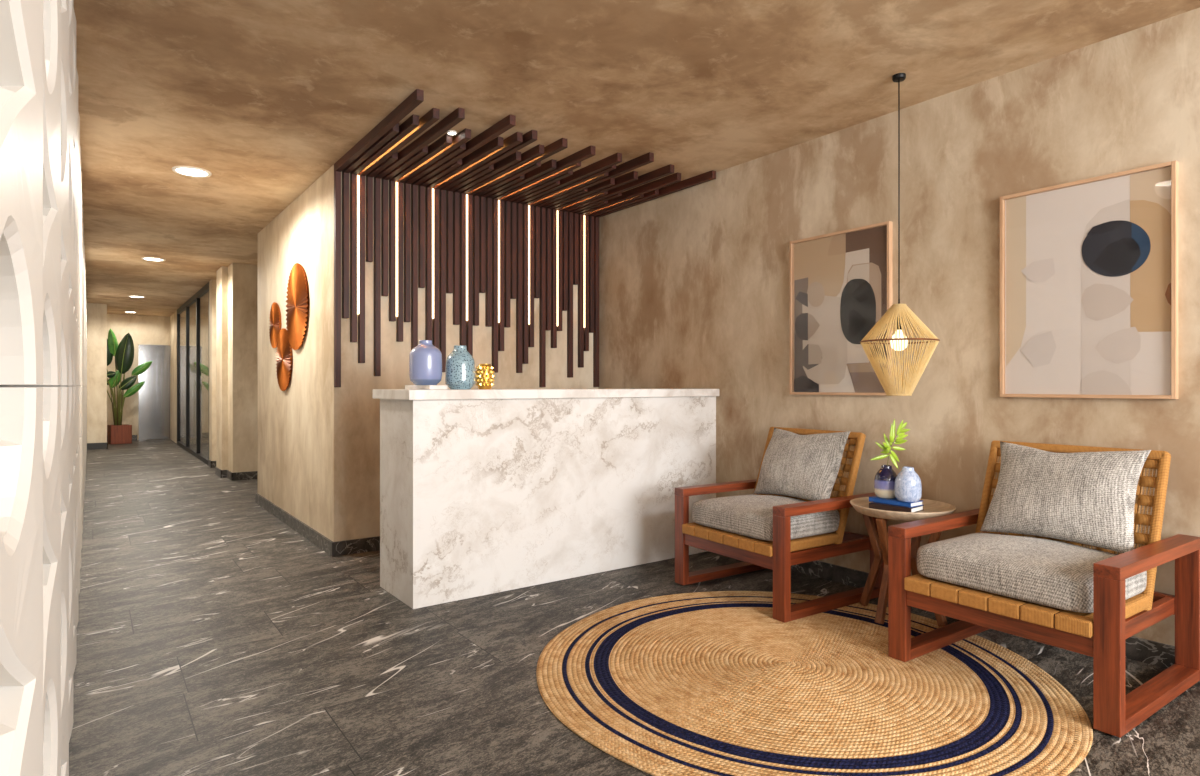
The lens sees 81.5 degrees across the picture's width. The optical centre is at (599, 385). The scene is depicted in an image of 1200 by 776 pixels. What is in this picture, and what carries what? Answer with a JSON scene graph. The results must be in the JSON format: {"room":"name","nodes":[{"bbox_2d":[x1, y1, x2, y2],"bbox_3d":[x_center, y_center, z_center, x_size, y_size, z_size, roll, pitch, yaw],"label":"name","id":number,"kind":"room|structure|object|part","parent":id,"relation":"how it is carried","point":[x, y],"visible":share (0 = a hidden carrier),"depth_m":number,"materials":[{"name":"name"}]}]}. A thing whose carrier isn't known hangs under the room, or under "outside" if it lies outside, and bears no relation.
{"room":"hotel lobby","nodes":[
{"label":"hotel lobby","id":0,"kind":"room"},
{"bbox_2d":[0,385,34,386],"bbox_3d":[-4.054,-0.182,5.025,0.200,2.765,19.700,0,0,-36],"label":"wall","id":1,"kind":"structure","parent":0,"point":[0,385],"depth_m":2.38,"materials":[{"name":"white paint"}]},
{"bbox_2d":[107,314,169,439],"bbox_3d":[-10.051,-0.182,15.663,5.500,2.765,0.250,0,0,-36],"label":"wall","id":2,"kind":"structure","parent":0,"point":[144,330],"depth_m":15.35,"materials":[{"name":"paint"}]},
{"bbox_2d":[138,345,170,440],"bbox_3d":[-9.769,0.145,15.616,0.980,2.110,0.160,0,0,-36],"label":"door","id":3,"kind":"structure","parent":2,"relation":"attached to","point":[154,395],"depth_m":15.51,"materials":[{"name":"silver metal"}]},
{"bbox_3d":[-9.911,0.275,15.573,0.420,1.830,0.059,0,0,-36],"label":"door","id":4,"kind":"part","parent":3,"relation":"part of","materials":[{"name":"silver metal"}]},
{"bbox_3d":[-9.630,0.275,15.785,0.276,1.830,0.049,0,0,-36],"label":"door","id":5,"kind":"part","parent":3,"relation":"part of","materials":[{"name":"silver metal"}]},
{"bbox_2d":[170,311,176,442],"bbox_3d":[-8.307,-0.182,15.701,2.240,2.765,1.750,0,0,-36],"label":"wall","id":6,"kind":"structure","parent":0,"point":[173,319],"depth_m":15.09,"materials":[{"name":"paint"}]},
{"bbox_2d":[209,279,215,460],"bbox_3d":[-4.609,-0.182,10.638,2.260,2.765,1.110,0,0,-36],"label":"wall","id":7,"kind":"structure","parent":0,"point":[212,283],"depth_m":10.23,"materials":[{"name":"paint"}]},
{"bbox_2d":[208,460,215,467],"bbox_3d":[-5.700,1.150,10.356,0.194,0.100,0.274,0,0,-36],"label":"baseboard","id":8,"kind":"structure","parent":7,"relation":"attached to","point":[212,464],"depth_m":10.21,"materials":[{"name":"stone"}]},
{"bbox_2d":[216,263,257,472],"bbox_3d":[-4.044,-0.182,9.825,2.310,2.765,0.870,0,0,-36],"label":"wall","id":9,"kind":"structure","parent":0,"point":[237,283],"depth_m":8.97,"materials":[{"name":"paint"}]},
{"bbox_2d":[215,467,257,480],"bbox_3d":[-4.045,1.150,9.815,2.324,0.100,0.884,0,0,-36],"label":"baseboard","id":10,"kind":"structure","parent":9,"relation":"attached to","point":[228,474],"depth_m":8.94,"materials":[{"name":"stone"}]},
{"bbox_2d":[258,165,597,541],"bbox_3d":[-1.764,-0.182,6.710,2.314,2.765,2.770,0,0,-36],"label":"wall","id":11,"kind":"structure","parent":0,"point":[319,441],"depth_m":5.42,"materials":[{"name":"paint"}]},
{"bbox_2d":[269,302,280,347],"bbox_3d":[-2.983,-0.557,6.387,0.030,0.421,0.421,0,0,-36],"label":"disc","id":12,"kind":"object","parent":11,"relation":"attached to","point":[275,314],"visible":0.98,"depth_m":6.34,"materials":[{"name":"orange metal"}]},
{"bbox_2d":[276,328,291,390],"bbox_3d":[-2.767,-0.230,6.093,0.030,0.549,0.550,0,0,-36],"label":"disc","id":13,"kind":"object","parent":11,"relation":"attached to","point":[284,349],"visible":0.99,"depth_m":6.04,"materials":[{"name":"orange metal"}]},
{"bbox_2d":[285,263,308,349],"bbox_3d":[-2.489,-0.650,5.713,0.030,0.712,0.712,0,0,-36],"label":"disc","id":14,"kind":"object","parent":11,"relation":"attached to","point":[297,310],"visible":1,"depth_m":5.65,"materials":[{"name":"orange metal"}]},
{"bbox_2d":[334,89,715,386],"bbox_3d":[-0.497,-0.778,4.963,2.290,1.574,1.546,0,0,-36],"label":"wood slat panel","id":15,"kind":"object","parent":11,"relation":"attached to","point":[501,223],"visible":0.94,"depth_m":5.25,"materials":[{"name":"brown wood"}]},
{"bbox_2d":[69,439,1199,775],"bbox_3d":[-3.594,1.250,6.850,5.500,0.100,22.100,0,0,-36],"label":"floor","id":16,"kind":"structure","parent":0,"point":[214,637],"depth_m":3.10,"materials":[{"name":"stone"}]},
{"bbox_2d":[0,0,86,775],"bbox_3d":[-5.029,-0.182,6.679,0.123,2.764,15.840,0,0,-36],"label":"wall panel","id":17,"kind":"object","parent":16,"relation":"on","point":[43,297],"visible":1,"depth_m":0.84,"materials":[{"name":"white"}]},
{"bbox_3d":[-5.025,-0.783,6.682,0.114,1.562,15.840,0,0,-36],"label":"panel","id":18,"kind":"part","parent":17,"relation":"part of","materials":[{"name":"white"}]},
{"bbox_3d":[-5.025,0.595,6.682,0.114,1.186,15.840,0,0,-36],"label":"panel","id":19,"kind":"part","parent":17,"relation":"part of","materials":[{"name":"white"}]},
{"bbox_2d":[87,303,106,442],"bbox_3d":[-10.308,-0.182,12.934,1.860,2.765,0.450,0,0,-36],"label":"wall pier","id":20,"kind":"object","parent":16,"relation":"on","point":[96,313],"visible":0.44,"depth_m":13.21,"materials":[{"name":"paint"}]},
{"bbox_2d":[87,442,107,449],"bbox_3d":[-10.056,1.140,13.109,1.274,0.120,0.464,0,0,-36],"label":"baseboard","id":21,"kind":"object","parent":20,"relation":"attached to","point":[90,446],"visible":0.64,"depth_m":13.20,"materials":[{"name":"grey"}]},
{"bbox_2d":[107,328,151,443],"bbox_3d":[-9.954,0.000,14.646,0.904,2.400,0.370,0,0,-44],"label":"potted plant","id":22,"kind":"object","parent":16,"relation":"on","point":[118,433],"visible":0.91,"depth_m":14.51,"materials":[{"name":"green plant"}]},
{"bbox_3d":[-10.123,0.316,14.435,0.216,1.110,0.072,0,0,-44],"label":"stem","id":23,"kind":"part","parent":22,"relation":"part of","materials":[{"name":"green"}]},
{"bbox_3d":[-10.134,0.400,14.472,0.107,0.943,0.028,0,0,-44],"label":"stem","id":24,"kind":"part","parent":22,"relation":"part of","materials":[{"name":"green plant"}]},
{"bbox_3d":[-10.082,0.284,14.466,0.060,1.173,0.050,0,0,-44],"label":"stem","id":25,"kind":"part","parent":22,"relation":"part of","materials":[{"name":"green plant"}]},
{"bbox_3d":[-10.026,0.315,14.457,0.027,1.112,0.105,0,0,-31],"label":"stem","id":26,"kind":"part","parent":22,"relation":"part of","materials":[{"name":"green plant"}]},
{"bbox_3d":[-10.047,1.008,14.557,0.370,0.385,0.370,0,0,-44],"label":"planter","id":27,"kind":"part","parent":22,"relation":"part of","materials":[{"name":"red ceramic"}]},
{"bbox_3d":[-10.006,0.303,14.499,0.072,1.136,0.026,0,0,36],"label":"stem","id":28,"kind":"part","parent":22,"relation":"part of","materials":[{"name":"green plant"}]},
{"bbox_2d":[177,282,208,464],"bbox_3d":[-7.255,-0.182,12.387,0.060,2.765,4.840,0,0,-36],"label":"glass wall","id":29,"kind":"structure","parent":16,"relation":"on","point":[193,315],"depth_m":12.21,"materials":[{"name":"clear glass"}]},
{"bbox_3d":[-8.147,-0.172,13.605,0.010,2.645,1.580,0,0,-36],"label":"glass pane","id":30,"kind":"part","parent":29,"relation":"part of","materials":[{"name":"glass"}]},
{"bbox_3d":[-7.207,-0.172,12.323,0.010,2.645,1.520,0,0,-36],"label":"glass pane","id":31,"kind":"part","parent":29,"relation":"part of","materials":[{"name":"glass"}]},
{"bbox_3d":[-6.306,-0.172,11.093,0.010,2.645,1.450,0,0,-36],"label":"glass pane","id":32,"kind":"part","parent":29,"relation":"part of","materials":[{"name":"glass"}]},
{"bbox_2d":[373,389,718,608],"bbox_3d":[-0.246,0.610,4.620,2.335,1.180,0.595,0,0,-36],"label":"reception desk","id":33,"kind":"object","parent":16,"relation":"on","point":[483,491],"depth_m":4.17,"materials":[{"name":"white stone"}]},
{"bbox_3d":[-1.156,0.637,3.985,0.045,1.125,0.485,0,0,-36],"label":"panel","id":34,"kind":"part","parent":33,"relation":"part of","materials":[{"name":"white stone"}]},
{"bbox_2d":[405,385,447,389],"bbox_3d":[-1.027,0.007,4.101,0.110,0.025,0.380,0,0,-36],"label":"marble tray","id":35,"kind":"object","parent":33,"relation":"on","point":[426,387],"visible":0.88,"depth_m":3.97,"materials":[{"name":"white stone"}]},
{"bbox_2d":[409,340,441,384],"bbox_3d":[-1.023,-0.136,4.086,0.188,0.262,0.188,0,0,-36],"label":"bottle vase","id":36,"kind":"object","parent":35,"relation":"on","point":[425,359],"visible":0.94,"depth_m":4.01,"materials":[{"name":"purple ceramic"}]},
{"bbox_2d":[445,345,474,388],"bbox_3d":[-0.840,-0.111,4.183,0.178,0.262,0.178,0,0,-36],"label":"bottle vase","id":37,"kind":"object","parent":33,"relation":"on","point":[460,364],"visible":0.88,"depth_m":4.12,"materials":[{"name":"blue ceramic"}]},
{"bbox_2d":[475,364,494,388],"bbox_3d":[-0.704,-0.058,4.257,0.126,0.155,0.124,0,0,-36],"label":"pot","id":38,"kind":"object","parent":33,"relation":"on","point":[484,375],"visible":0.88,"depth_m":4.21,"materials":[{"name":"gold metal"}]},
{"bbox_2d":[373,389,718,399],"bbox_3d":[-0.246,0.048,4.620,2.335,0.055,0.595,0,0,-36],"label":"countertop","id":39,"kind":"structure","parent":33,"relation":"on","point":[397,394],"depth_m":4.13,"materials":[{"name":"white stone"}]},
{"bbox_2d":[536,591,1092,775],"bbox_3d":[0.800,1.196,2.992,2.138,0.009,2.138,0,0,-6],"label":"round rug","id":40,"kind":"object","parent":16,"relation":"on","point":[710,683],"visible":0.92,"depth_m":2.67,"materials":[{"name":"wicker"}]},
{"bbox_2d":[675,427,886,622],"bbox_3d":[1.037,0.729,4.088,0.859,0.924,0.864,0,0,-33],"label":"lounge armchair","id":41,"kind":"object","parent":40,"relation":"on","point":[775,532],"visible":0.66,"depth_m":3.86,"materials":[{"name":"brown wood"}]},
{"bbox_3d":[0.493,0.926,4.199,0.045,0.530,0.080,0,0,-33],"label":"leg","id":42,"kind":"part","parent":41,"relation":"part of","materials":[{"name":"brown wood"}]},
{"bbox_3d":[0.827,0.638,4.419,0.845,0.045,0.080,0,0,-33],"label":"armrest","id":43,"kind":"part","parent":41,"relation":"part of","materials":[{"name":"brown wood"}]},
{"bbox_3d":[0.713,0.909,3.874,0.037,0.073,0.704,0,0,-33],"label":"rail","id":44,"kind":"part","parent":41,"relation":"part of","materials":[{"name":"brown wood"}]},
{"bbox_3d":[0.918,0.848,4.010,0.574,0.058,0.700,0,0,-33],"label":"woven seat","id":45,"kind":"part","parent":41,"relation":"part of","materials":[{"name":"brown leather"}]},
{"bbox_2d":[692,494,839,540],"bbox_3d":[0.947,0.735,4.029,0.580,0.169,0.688,0,0,-33],"label":"seat cushion","id":46,"kind":"object","parent":41,"relation":"on","point":[751,517],"depth_m":3.83,"materials":[{"name":"grey fabric"}]},
{"bbox_3d":[0.925,0.926,3.545,0.045,0.530,0.080,0,0,-33],"label":"leg","id":47,"kind":"part","parent":41,"relation":"part of","materials":[{"name":"brown wood"}]},
{"bbox_2d":[753,428,850,500],"bbox_3d":[1.188,0.465,4.146,0.225,0.418,0.596,0,0,-32],"label":"throw pillow","id":48,"kind":"object","parent":41,"relation":"on","point":[807,467],"visible":1,"depth_m":4.05,"materials":[{"name":"grey fabric"}]},
{"bbox_3d":[1.227,0.581,4.213,0.262,0.629,0.702,0,0,-33],"label":"frame","id":49,"kind":"part","parent":41,"relation":"part of","materials":[{"name":"brown wood"}]},
{"bbox_3d":[1.259,0.638,3.765,0.845,0.045,0.080,0,0,-33],"label":"armrest","id":50,"kind":"part","parent":41,"relation":"part of","materials":[{"name":"brown wood"}]},
{"bbox_3d":[1.229,0.908,3.811,0.755,0.065,0.030,0,0,-33],"label":"rail","id":51,"kind":"part","parent":41,"relation":"part of","materials":[{"name":"brown wood"}]},
{"bbox_3d":[1.373,0.909,4.310,0.037,0.073,0.704,0,0,-33],"label":"rail","id":52,"kind":"part","parent":41,"relation":"part of","materials":[{"name":"brown wood"}]},
{"bbox_3d":[1.593,0.926,3.985,0.045,0.530,0.080,0,0,-33],"label":"leg","id":53,"kind":"part","parent":41,"relation":"part of","materials":[{"name":"brown wood"}]},
{"bbox_2d":[850,497,955,626],"bbox_3d":[1.561,0.899,3.605,0.504,0.578,0.504,0,0,-36],"label":"side table","id":54,"kind":"object","parent":40,"relation":"on","point":[931,508],"visible":0.57,"depth_m":3.51,"materials":[{"name":"brown wood"}]},
{"bbox_3d":[1.458,0.922,3.736,0.034,0.532,0.129,0,0,-38],"label":"leg","id":55,"kind":"part","parent":54,"relation":"part of","materials":[{"name":"brown wood"}]},
{"bbox_3d":[1.430,0.922,3.502,0.129,0.532,0.034,0,0,-38],"label":"leg","id":56,"kind":"part","parent":54,"relation":"part of","materials":[{"name":"brown wood"}]},
{"bbox_2d":[869,502,923,511],"bbox_3d":[1.500,0.611,3.524,0.145,0.026,0.215,0,0,-42],"label":"book","id":57,"kind":"object","parent":54,"relation":"on","point":[873,505],"visible":0.76,"depth_m":3.47,"materials":[{"name":"brown paper"}]},
{"bbox_2d":[869,496,922,507],"bbox_3d":[1.506,0.586,3.546,0.118,0.023,0.228,0,0,-36],"label":"book","id":58,"kind":"object","parent":57,"relation":"on","point":[893,501],"visible":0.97,"depth_m":3.49,"materials":[{"name":"blue paper"}]},
{"bbox_2d":[874,465,896,498],"bbox_3d":[1.480,0.492,3.595,0.120,0.165,0.120,0,0,-36],"label":"bud vase","id":59,"kind":"object","parent":58,"relation":"on","point":[884,480],"visible":0.9,"depth_m":3.55,"materials":[{"name":"blue ceramic"}]},
{"bbox_2d":[870,418,909,468],"bbox_3d":[1.498,0.301,3.595,0.214,0.266,0.061,0,0,0],"label":"sprig","id":60,"kind":"object","parent":59,"relation":"on","point":[899,440],"visible":1,"depth_m":3.59,"materials":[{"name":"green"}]},
{"bbox_2d":[894,467,921,501],"bbox_3d":[1.543,0.490,3.486,0.126,0.168,0.126,0,0,-36],"label":"bud vase","id":61,"kind":"object","parent":58,"relation":"on","point":[908,485],"visible":1,"depth_m":3.44,"materials":[{"name":"blue ceramic"}]},
{"bbox_3d":[1.692,0.922,3.708,0.129,0.532,0.034,0,0,-38],"label":"leg","id":62,"kind":"part","parent":54,"relation":"part of","materials":[{"name":"brown wood"}]},
{"bbox_3d":[1.664,0.922,3.474,0.034,0.532,0.129,0,0,-38],"label":"leg","id":63,"kind":"part","parent":54,"relation":"part of","materials":[{"name":"brown wood"}]},
{"bbox_2d":[888,440,1199,737],"bbox_3d":[1.856,0.729,2.945,0.859,0.924,0.864,0,0,-35],"label":"lounge armchair","id":64,"kind":"object","parent":40,"relation":"on","point":[1068,595],"visible":0.7,"depth_m":2.76,"materials":[{"name":"brown wood"}]},
{"bbox_3d":[1.310,0.926,3.044,0.045,0.530,0.080,0,0,-35],"label":"leg","id":65,"kind":"part","parent":64,"relation":"part of","materials":[{"name":"brown wood"}]},
{"bbox_3d":[1.639,0.638,3.271,0.845,0.045,0.080,0,0,-35],"label":"armrest","id":66,"kind":"part","parent":64,"relation":"part of","materials":[{"name":"brown wood"}]},
{"bbox_3d":[1.536,0.909,2.724,0.037,0.073,0.704,0,0,-35],"label":"rail","id":67,"kind":"part","parent":64,"relation":"part of","materials":[{"name":"brown wood"}]},
{"bbox_3d":[1.738,0.848,2.864,0.574,0.058,0.700,0,0,-35],"label":"woven seat","id":68,"kind":"part","parent":64,"relation":"part of","materials":[{"name":"brown"}]},
{"bbox_2d":[917,533,1146,612],"bbox_3d":[1.766,0.735,2.883,0.580,0.169,0.688,0,0,-35],"label":"seat cushion","id":69,"kind":"object","parent":64,"relation":"on","point":[1053,575],"depth_m":2.72,"materials":[{"name":"grey fabric"}]},
{"bbox_2d":[980,441,1150,552],"bbox_3d":[1.993,0.464,3.015,0.230,0.409,0.598,0,0,-33],"label":"throw pillow","id":70,"kind":"object","parent":64,"relation":"on","point":[1088,498],"visible":1,"depth_m":2.93,"materials":[{"name":"grey fabric"}]},
{"bbox_3d":[2.043,0.581,3.074,0.262,0.629,0.702,0,0,-35],"label":"frame","id":71,"kind":"part","parent":64,"relation":"part of","materials":[{"name":"brown wicker"}]},
{"bbox_3d":[1.755,0.926,2.399,0.045,0.530,0.080,0,0,-35],"label":"leg","id":72,"kind":"part","parent":64,"relation":"part of","materials":[{"name":"brown wood"}]},
{"bbox_3d":[2.084,0.638,2.626,0.845,0.045,0.080,0,0,-35],"label":"armrest","id":73,"kind":"part","parent":64,"relation":"part of","materials":[{"name":"brown wood"}]},
{"bbox_3d":[2.053,0.908,2.671,0.755,0.065,0.030,0,0,-35],"label":"rail","id":74,"kind":"part","parent":64,"relation":"part of","materials":[{"name":"brown wood"}]},
{"bbox_3d":[2.187,0.909,3.174,0.037,0.073,0.704,0,0,-35],"label":"rail","id":75,"kind":"part","parent":64,"relation":"part of","materials":[{"name":"brown wood"}]},
{"bbox_3d":[2.413,0.926,2.853,0.045,0.530,0.080,0,0,-35],"label":"leg","id":76,"kind":"part","parent":64,"relation":"part of","materials":[{"name":"brown wood"}]},
{"bbox_2d":[73,0,1199,316],"bbox_3d":[-3.594,-1.615,6.850,5.500,0.100,22.100,0,0,-36],"label":"ceiling","id":77,"kind":"structure","parent":0,"point":[265,97],"depth_m":3.53,"materials":[{"name":"paint"}]},
{"bbox_2d":[141,257,164,260],"bbox_3d":[-5.497,-1.560,8.568,0.251,0.010,0.251,0,0,-36],"label":"recessed light","id":78,"kind":"object","parent":77,"relation":"in","point":[143,258],"visible":1,"depth_m":8.56,"materials":[{"name":"white"}]},
{"bbox_2d":[172,166,211,177],"bbox_3d":[-2.974,-1.560,5.073,0.251,0.010,0.251,0,0,-36],"label":"recessed light","id":79,"kind":"object","parent":77,"relation":"in","point":[189,171],"visible":1,"depth_m":5.06,"materials":[{"name":"white"}]},
{"bbox_2d":[447,130,456,134],"bbox_3d":[-0.912,-1.560,4.290,0.062,0.010,0.062,0,0,-36],"label":"recessed light","id":80,"kind":"object","parent":77,"relation":"in","point":[450,132],"visible":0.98,"depth_m":4.28,"materials":[{"name":"white"}]},
{"bbox_2d":[860,73,939,395],"bbox_3d":[1.508,-0.758,3.510,0.372,1.614,0.372,0,0,-36],"label":"pendant lamp","id":81,"kind":"object","parent":77,"relation":"hanging from","point":[899,341],"visible":1,"depth_m":3.46,"materials":[{"name":"beige wicker"}]},
{"bbox_3d":[1.508,-0.939,3.510,0.007,1.212,0.007,0,0,-14],"label":"cord","id":82,"kind":"part","parent":81,"relation":"part of","materials":[{"name":"black metal"}]},
{"bbox_3d":[1.508,-0.230,3.510,0.084,0.106,0.084,0,0,-36],"label":"bulb","id":83,"kind":"part","parent":81,"relation":"part of","materials":[{"name":"white glass"}]},
{"bbox_3d":[1.508,-0.317,3.510,0.367,0.186,0.367,0,0,-36],"label":"lamp shade","id":84,"kind":"part","parent":81,"relation":"part of","materials":[{"name":"beige wicker"}]},
{"bbox_2d":[897,317,901,329],"bbox_3d":[1.508,-0.316,3.510,0.030,0.065,0.030,0,0,-36],"label":"socket","id":85,"kind":"object","parent":81,"relation":"attached to","point":[897,317],"depth_m":3.50,"materials":[{"name":"black metal"}]},
{"bbox_3d":[1.508,-0.090,3.510,0.368,0.272,0.368,0,0,-36],"label":"lamp shade","id":86,"kind":"part","parent":81,"relation":"part of","materials":[{"name":"beige wicker"}]},
{"bbox_2d":[598,7,1199,645],"bbox_3d":[-1.456,-0.182,8.417,0.200,2.765,22.100,0,0,-36],"label":"wall","id":87,"kind":"structure","parent":0,"point":[694,282],"depth_m":3.78,"materials":[{"name":"paint"}]},
{"bbox_2d":[256,493,1174,668],"bbox_3d":[0.669,1.150,3.376,2.329,0.100,11.055,0,0,-36],"label":"baseboard","id":88,"kind":"structure","parent":87,"relation":"attached to","point":[1154,653],"depth_m":4.37,"materials":[{"name":"stone"}]},
{"bbox_2d":[790,221,892,395],"bbox_3d":[1.452,-0.442,4.250,0.034,0.994,0.700,0,0,-36],"label":"framed artwork","id":89,"kind":"object","parent":87,"relation":"attached to","point":[841,284],"visible":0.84,"depth_m":4.25,"materials":[{"name":"beige paper"}]},
{"bbox_2d":[1000,160,1177,398],"bbox_3d":[2.217,-0.445,3.205,0.034,1.000,0.700,0,0,-36],"label":"framed artwork","id":90,"kind":"object","parent":87,"relation":"attached to","point":[1089,267],"visible":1,"depth_m":3.17,"materials":[{"name":"beige paper"}]},
{"bbox_2d":[850,497,955,520],"bbox_3d":[1.561,0.636,3.605,0.504,0.052,0.504,0,0,-36],"label":"tabletop","id":91,"kind":"object","parent":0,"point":[931,508],"depth_m":3.47,"materials":[{"name":"brown wood"}]}
]}

